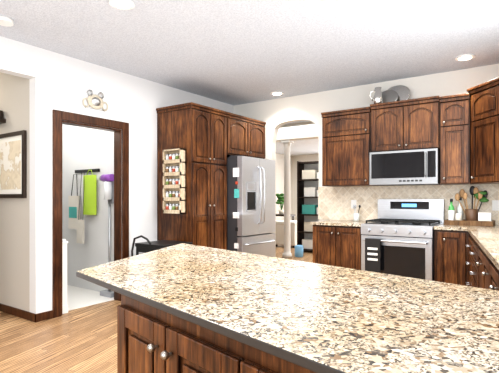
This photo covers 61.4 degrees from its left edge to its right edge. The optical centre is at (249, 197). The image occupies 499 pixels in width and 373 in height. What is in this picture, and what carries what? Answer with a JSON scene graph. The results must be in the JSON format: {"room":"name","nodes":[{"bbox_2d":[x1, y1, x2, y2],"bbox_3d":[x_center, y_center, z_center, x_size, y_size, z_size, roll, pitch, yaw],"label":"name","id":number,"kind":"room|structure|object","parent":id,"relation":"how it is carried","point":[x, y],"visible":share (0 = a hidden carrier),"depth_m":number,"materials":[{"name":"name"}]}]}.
{"room":"kitchen","nodes":[
{"label":"kitchen","id":0,"kind":"room"},
{"bbox_2d":[0,72,28,311],"bbox_3d":[-3.429,-0.135,5.135,3.080,2.710,0.120,0,0,35],"label":"wall","id":1,"kind":"structure","parent":0,"point":[14,224],"depth_m":4.37,"materials":[{"name":"grey paint"}]},
{"bbox_2d":[0,110,5,123],"bbox_3d":[-2.698,-0.865,4.488,0.180,0.130,0.097,0,0,35],"label":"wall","id":2,"kind":"structure","parent":1,"relation":"attached to","point":[2,120],"depth_m":4.46,"materials":[{"name":"black wood"}]},
{"bbox_2d":[0,130,26,197],"bbox_3d":[-2.671,-0.340,4.509,1.020,0.680,0.030,0,0,35],"label":"framed map","id":3,"kind":"object","parent":1,"relation":"attached to","point":[13,164],"visible":1,"depth_m":4.34,"materials":[{"name":"beige paper"}]},
{"bbox_2d":[0,303,37,321],"bbox_3d":[-3.413,1.180,5.042,3.214,0.080,0.014,0,0,35],"label":"baseboard","id":4,"kind":"structure","parent":1,"relation":"attached to","point":[30,316],"depth_m":4.29,"materials":[{"name":"brown wood"}]},
{"bbox_2d":[0,244,312,372],"bbox_3d":[0.522,1.268,5.616,9.400,0.104,16.600,0,0,35],"label":"floor","id":5,"kind":"structure","parent":0,"point":[82,340],"depth_m":3.65,"materials":[{"name":"brown wood"}]},
{"bbox_2d":[62,239,67,313],"bbox_3d":[-1.970,0.826,4.438,0.076,0.781,0.076,0,0,35],"label":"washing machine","id":6,"kind":"object","parent":5,"relation":"on","point":[64,278],"visible":0.54,"depth_m":4.42,"materials":[{"name":"white paint"}]},
{"bbox_2d":[99,174,113,297],"bbox_3d":[-1.752,0.461,5.228,0.240,1.509,0.136,0,0,35],"label":"stick vacuum","id":7,"kind":"object","parent":5,"relation":"on","point":[108,190],"visible":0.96,"depth_m":5.21,"materials":[{"name":"grey plastic"}]},
{"bbox_2d":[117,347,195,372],"bbox_3d":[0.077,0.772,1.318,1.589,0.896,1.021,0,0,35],"label":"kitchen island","id":8,"kind":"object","parent":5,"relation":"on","point":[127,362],"depth_m":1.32,"materials":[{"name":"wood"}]},
{"bbox_2d":[76,243,498,372],"bbox_3d":[-0.003,0.311,1.603,2.104,0.023,1.448,0,0,35],"label":"island countertop","id":9,"kind":"structure","parent":8,"relation":"on","point":[200,309],"depth_m":1.15,"materials":[{"name":"beige stone"}]},
{"bbox_2d":[131,235,192,256],"bbox_3d":[-1.020,0.819,4.862,0.476,0.802,0.540,0,0,35],"label":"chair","id":10,"kind":"object","parent":5,"relation":"on","point":[145,247],"visible":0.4,"depth_m":4.76,"materials":[{"name":"black plastic"}]},
{"bbox_2d":[156,102,227,249],"bbox_3d":[-0.745,0.048,5.530,0.617,2.346,0.686,0,0,35],"label":"tall cabinet","id":11,"kind":"object","parent":5,"relation":"on","point":[210,140],"depth_m":5.30,"materials":[{"name":"brown wood"}]},
{"bbox_2d":[163,148,185,213],"bbox_3d":[-0.932,-0.205,5.187,0.310,0.790,0.085,0,0,35],"label":"spice rack","id":12,"kind":"object","parent":11,"relation":"attached to","point":[174,181],"visible":1,"depth_m":5.16,"materials":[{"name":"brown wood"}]},
{"bbox_2d":[226,155,274,256],"bbox_3d":[-0.168,0.325,6.074,0.886,1.790,0.836,0,0,35],"label":"refrigerator","id":13,"kind":"object","parent":5,"relation":"on","point":[251,205],"visible":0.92,"depth_m":5.68,"materials":[{"name":"silver metal"}]},
{"bbox_2d":[276,214,294,219],"bbox_3d":[0.842,0.845,12.200,0.900,0.750,0.400,0,0,35],"label":"console table","id":14,"kind":"object","parent":5,"relation":"on","point":[292,215],"visible":0.17,"depth_m":11.97,"materials":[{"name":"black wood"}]},
{"bbox_2d":[276,193,283,213],"bbox_3d":[0.933,0.143,12.132,0.390,0.651,0.344,0,0,35],"label":"potted plant","id":15,"kind":"object","parent":14,"relation":"on","point":[280,197],"visible":0.88,"depth_m":12.08,"materials":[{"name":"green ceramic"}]},
{"bbox_2d":[276,220,296,247],"bbox_3d":[1.022,0.900,10.600,0.620,0.640,0.620,0,0,35],"label":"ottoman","id":16,"kind":"object","parent":5,"relation":"on","point":[280,232],"visible":0.35,"depth_m":10.37,"materials":[{"name":"white fabric"}]},
{"bbox_2d":[280,139,293,257],"bbox_3d":[0.772,0.020,8.600,0.200,2.400,0.200,0,0,35],"label":"column","id":17,"kind":"structure","parent":5,"relation":"on","point":[287,253],"depth_m":8.54,"materials":[{"name":"white paint"}]},
{"bbox_2d":[295,245,302,256],"bbox_3d":[1.025,1.097,8.700,0.180,0.245,0.180,0,0,35],"label":"bucket","id":18,"kind":"object","parent":5,"relation":"on","point":[298,250],"visible":1,"depth_m":8.62,"materials":[{"name":"blue plastic"}]},
{"bbox_2d":[297,161,318,250],"bbox_3d":[1.448,0.195,9.423,0.700,2.050,0.300,0,0,35],"label":"bookcase","id":19,"kind":"object","parent":5,"relation":"on","point":[307,189],"visible":0.5,"depth_m":9.49,"materials":[{"name":"black wood"}]},
{"bbox_2d":[310,224,361,269],"bbox_3d":[1.224,0.778,5.330,0.639,0.884,0.636,0,0,35],"label":"base cabinet","id":20,"kind":"object","parent":5,"relation":"on","point":[337,243],"depth_m":5.06,"materials":[{"name":"brown wood"}]},
{"bbox_2d":[310,220,369,223],"bbox_3d":[1.215,0.318,5.334,0.659,0.035,0.641,0,0,35],"label":"countertop","id":21,"kind":"structure","parent":20,"relation":"on","point":[326,221],"depth_m":5.20,"materials":[{"name":"beige stone"}]},
{"bbox_2d":[353,205,360,220],"bbox_3d":[1.389,0.194,5.461,0.100,0.211,0.080,0,0,35],"label":"jar","id":22,"kind":"object","parent":21,"relation":"on","point":[355,216],"visible":1,"depth_m":5.44,"materials":[{"name":"white ceramic"}]},
{"bbox_2d":[361,199,444,280],"bbox_3d":[1.774,0.618,4.876,0.774,1.205,0.744,0,0,35],"label":"range","id":23,"kind":"object","parent":5,"relation":"on","point":[397,236],"visible":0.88,"depth_m":4.68,"materials":[{"name":"silver metal"}]},
{"bbox_2d":[433,228,469,285],"bbox_3d":[2.266,0.778,4.601,0.339,0.884,0.636,0,0,35],"label":"base cabinet","id":24,"kind":"object","parent":5,"relation":"on","point":[450,249],"depth_m":4.34,"materials":[{"name":"brown wood"}]},
{"bbox_2d":[434,224,498,228],"bbox_3d":[2.520,0.318,4.420,0.965,0.035,0.641,0,0,35],"label":"countertop","id":25,"kind":"structure","parent":24,"relation":"on","point":[442,225],"depth_m":4.42,"materials":[{"name":"beige stone"}]},
{"bbox_2d":[444,186,494,226],"bbox_3d":[2.432,0.081,4.639,0.470,0.437,0.270,0,0,35],"label":"tray","id":26,"kind":"object","parent":25,"relation":"on","point":[473,217],"visible":1,"depth_m":4.62,"materials":[{"name":"brown wood"}]},
{"bbox_2d":[466,228,498,290],"bbox_3d":[1.581,0.760,2.160,0.659,0.918,4.311,0,0,24],"label":"base cabinet","id":27,"kind":"object","parent":5,"relation":"on","point":[483,257],"visible":0.62,"depth_m":2.95,"materials":[{"name":"brown wood"}]},
{"bbox_2d":[0,36,498,313],"bbox_3d":[0.461,-0.135,5.460,9.320,2.710,16.766,0,0,35],"label":"wall","id":28,"kind":"structure","parent":0,"point":[60,82],"depth_m":5.19,"materials":[{"name":"white paint"}]},
{"bbox_2d":[68,196,68,228],"bbox_3d":[-2.382,0.049,5.705,0.220,0.742,0.045,0,0,35],"label":"hanging bag","id":29,"kind":"object","parent":28,"relation":"hanging from","point":[68,196],"depth_m":5.75,"materials":[{"name":"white fabric"}]},
{"bbox_2d":[69,169,99,243],"bbox_3d":[-2.184,0.110,5.561,0.530,0.980,0.086,0,0,35],"label":"hanging bag","id":30,"kind":"object","parent":28,"relation":"hanging from","point":[89,198],"depth_m":5.54,"materials":[{"name":"green fabric"}]},
{"bbox_2d":[53,109,128,317],"bbox_3d":[-1.776,0.160,4.692,0.145,2.120,0.950,0,0,35],"label":"door frame","id":31,"kind":"structure","parent":28,"relation":"attached to","point":[121,193],"depth_m":4.71,"materials":[{"name":"brown wood"}]},
{"bbox_2d":[83,89,107,110],"bbox_3d":[-1.709,-1.088,4.670,0.034,0.205,0.326,0,0,35],"label":"ornament","id":32,"kind":"object","parent":28,"relation":"attached to","point":[95,102],"visible":0.98,"depth_m":4.65,"materials":[{"name":"beige"}]},
{"bbox_2d":[228,114,265,158],"bbox_3d":[-0.276,-0.855,6.201,0.617,0.541,0.951,0,0,35],"label":"upper cabinet","id":33,"kind":"object","parent":28,"relation":"attached to","point":[246,136],"depth_m":5.98,"materials":[{"name":"brown wood"}]},
{"bbox_2d":[369,97,428,151],"bbox_3d":[1.892,-0.835,5.045,0.780,0.560,0.336,0,0,35],"label":"upper cabinet","id":34,"kind":"object","parent":28,"relation":"attached to","point":[401,125],"depth_m":4.91,"materials":[{"name":"brown wood"}]},
{"bbox_2d":[370,87,382,103],"bbox_3d":[1.569,-1.252,5.200,0.167,0.222,0.120,0,0,35],"label":"pitcher","id":35,"kind":"object","parent":34,"relation":"on","point":[377,97],"visible":0.88,"depth_m":5.15,"materials":[{"name":"white"}]},
{"bbox_2d":[382,85,409,102],"bbox_3d":[1.786,-1.275,5.218,0.395,0.263,0.119,0,0,35],"label":"platters","id":36,"kind":"object","parent":34,"relation":"on","point":[397,93],"visible":0.65,"depth_m":5.19,"materials":[{"name":"white"}]},
{"bbox_2d":[369,148,442,185],"bbox_3d":[1.863,-0.352,5.004,0.768,0.397,0.433,0,0,35],"label":"microwave","id":37,"kind":"object","parent":34,"relation":"attached to","point":[406,167],"visible":1,"depth_m":4.85,"materials":[{"name":"silver metal"}]},
{"bbox_2d":[318,184,498,224],"bbox_3d":[1.985,0.072,5.195,2.480,0.455,0.012,0,0,35],"label":"backsplash","id":38,"kind":"structure","parent":28,"relation":"attached to","point":[334,203],"depth_m":5.41,"materials":[{"name":"tile"}]},
{"bbox_2d":[321,105,376,186],"bbox_3d":[1.333,-0.622,5.437,0.715,0.936,0.336,0,0,35],"label":"upper cabinet","id":39,"kind":"object","parent":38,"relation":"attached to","point":[349,136],"depth_m":5.30,"materials":[{"name":"brown wood"}]},
{"bbox_2d":[351,200,355,208],"bbox_3d":[1.390,0.082,5.600,0.070,0.115,0.005,0,0,35],"label":"outlet","id":40,"kind":"object","parent":38,"relation":"attached to","point":[353,202],"depth_m":5.60,"materials":[{"name":"white paint"}]},
{"bbox_2d":[429,95,456,184],"bbox_3d":[2.317,-0.627,4.715,0.425,0.945,0.390,0,0,35],"label":"upper cabinet","id":41,"kind":"object","parent":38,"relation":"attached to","point":[442,110],"depth_m":4.65,"materials":[{"name":"brown wood"}]},
{"bbox_2d":[457,77,498,184],"bbox_3d":[2.613,-0.662,4.346,0.713,1.016,0.656,0,0,35],"label":"upper cabinet","id":42,"kind":"object","parent":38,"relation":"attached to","point":[460,132],"depth_m":4.37,"materials":[{"name":"brown wood"}]},
{"bbox_2d":[492,200,498,210],"bbox_3d":[2.733,0.082,4.660,0.070,0.115,0.005,0,0,35],"label":"outlet","id":43,"kind":"object","parent":38,"relation":"attached to","point":[495,205],"depth_m":4.66,"materials":[{"name":"white paint"}]},
{"bbox_2d":[0,0,498,155],"bbox_3d":[0.522,-1.540,5.616,9.400,0.100,16.600,0,0,35],"label":"ceiling","id":44,"kind":"structure","parent":0,"point":[234,52],"depth_m":3.95,"materials":[{"name":"paint"}]},
{"bbox_2d":[0,15,13,26],"bbox_3d":[-2.043,-1.472,3.496,0.138,0.034,0.140,0,0,35],"label":"recessed light","id":45,"kind":"object","parent":44,"relation":"attached to","point":[6,21],"visible":1,"depth_m":3.48,"materials":[{"name":"white paint"}]},
{"bbox_2d":[109,0,134,9],"bbox_3d":[-0.974,-1.482,3.209,0.189,0.015,0.189,0,0,26],"label":"recessed light","id":46,"kind":"object","parent":44,"relation":"in","point":[124,4],"depth_m":3.20,"materials":[{"name":"white paint"}]},
{"bbox_2d":[270,91,283,94],"bbox_3d":[0.391,-1.482,5.960,0.189,0.015,0.189,0,0,29],"label":"recessed light","id":47,"kind":"object","parent":44,"relation":"in","point":[276,92],"depth_m":5.92,"materials":[{"name":"white paint"}]},
{"bbox_2d":[455,54,474,60],"bbox_3d":[2.277,-1.482,4.439,0.189,0.015,0.189,0,0,29],"label":"recessed light","id":48,"kind":"object","parent":44,"relation":"in","point":[465,57],"depth_m":4.42,"materials":[{"name":"white paint"}]},
{"bbox_2d":[276,121,317,141],"bbox_3d":[2.006,-1.335,7.736,9.000,0.309,0.240,0,0,35],"label":"wall","id":49,"kind":"structure","parent":0,"point":[301,131],"depth_m":8.34,"materials":[{"name":"white paint"}]}
]}

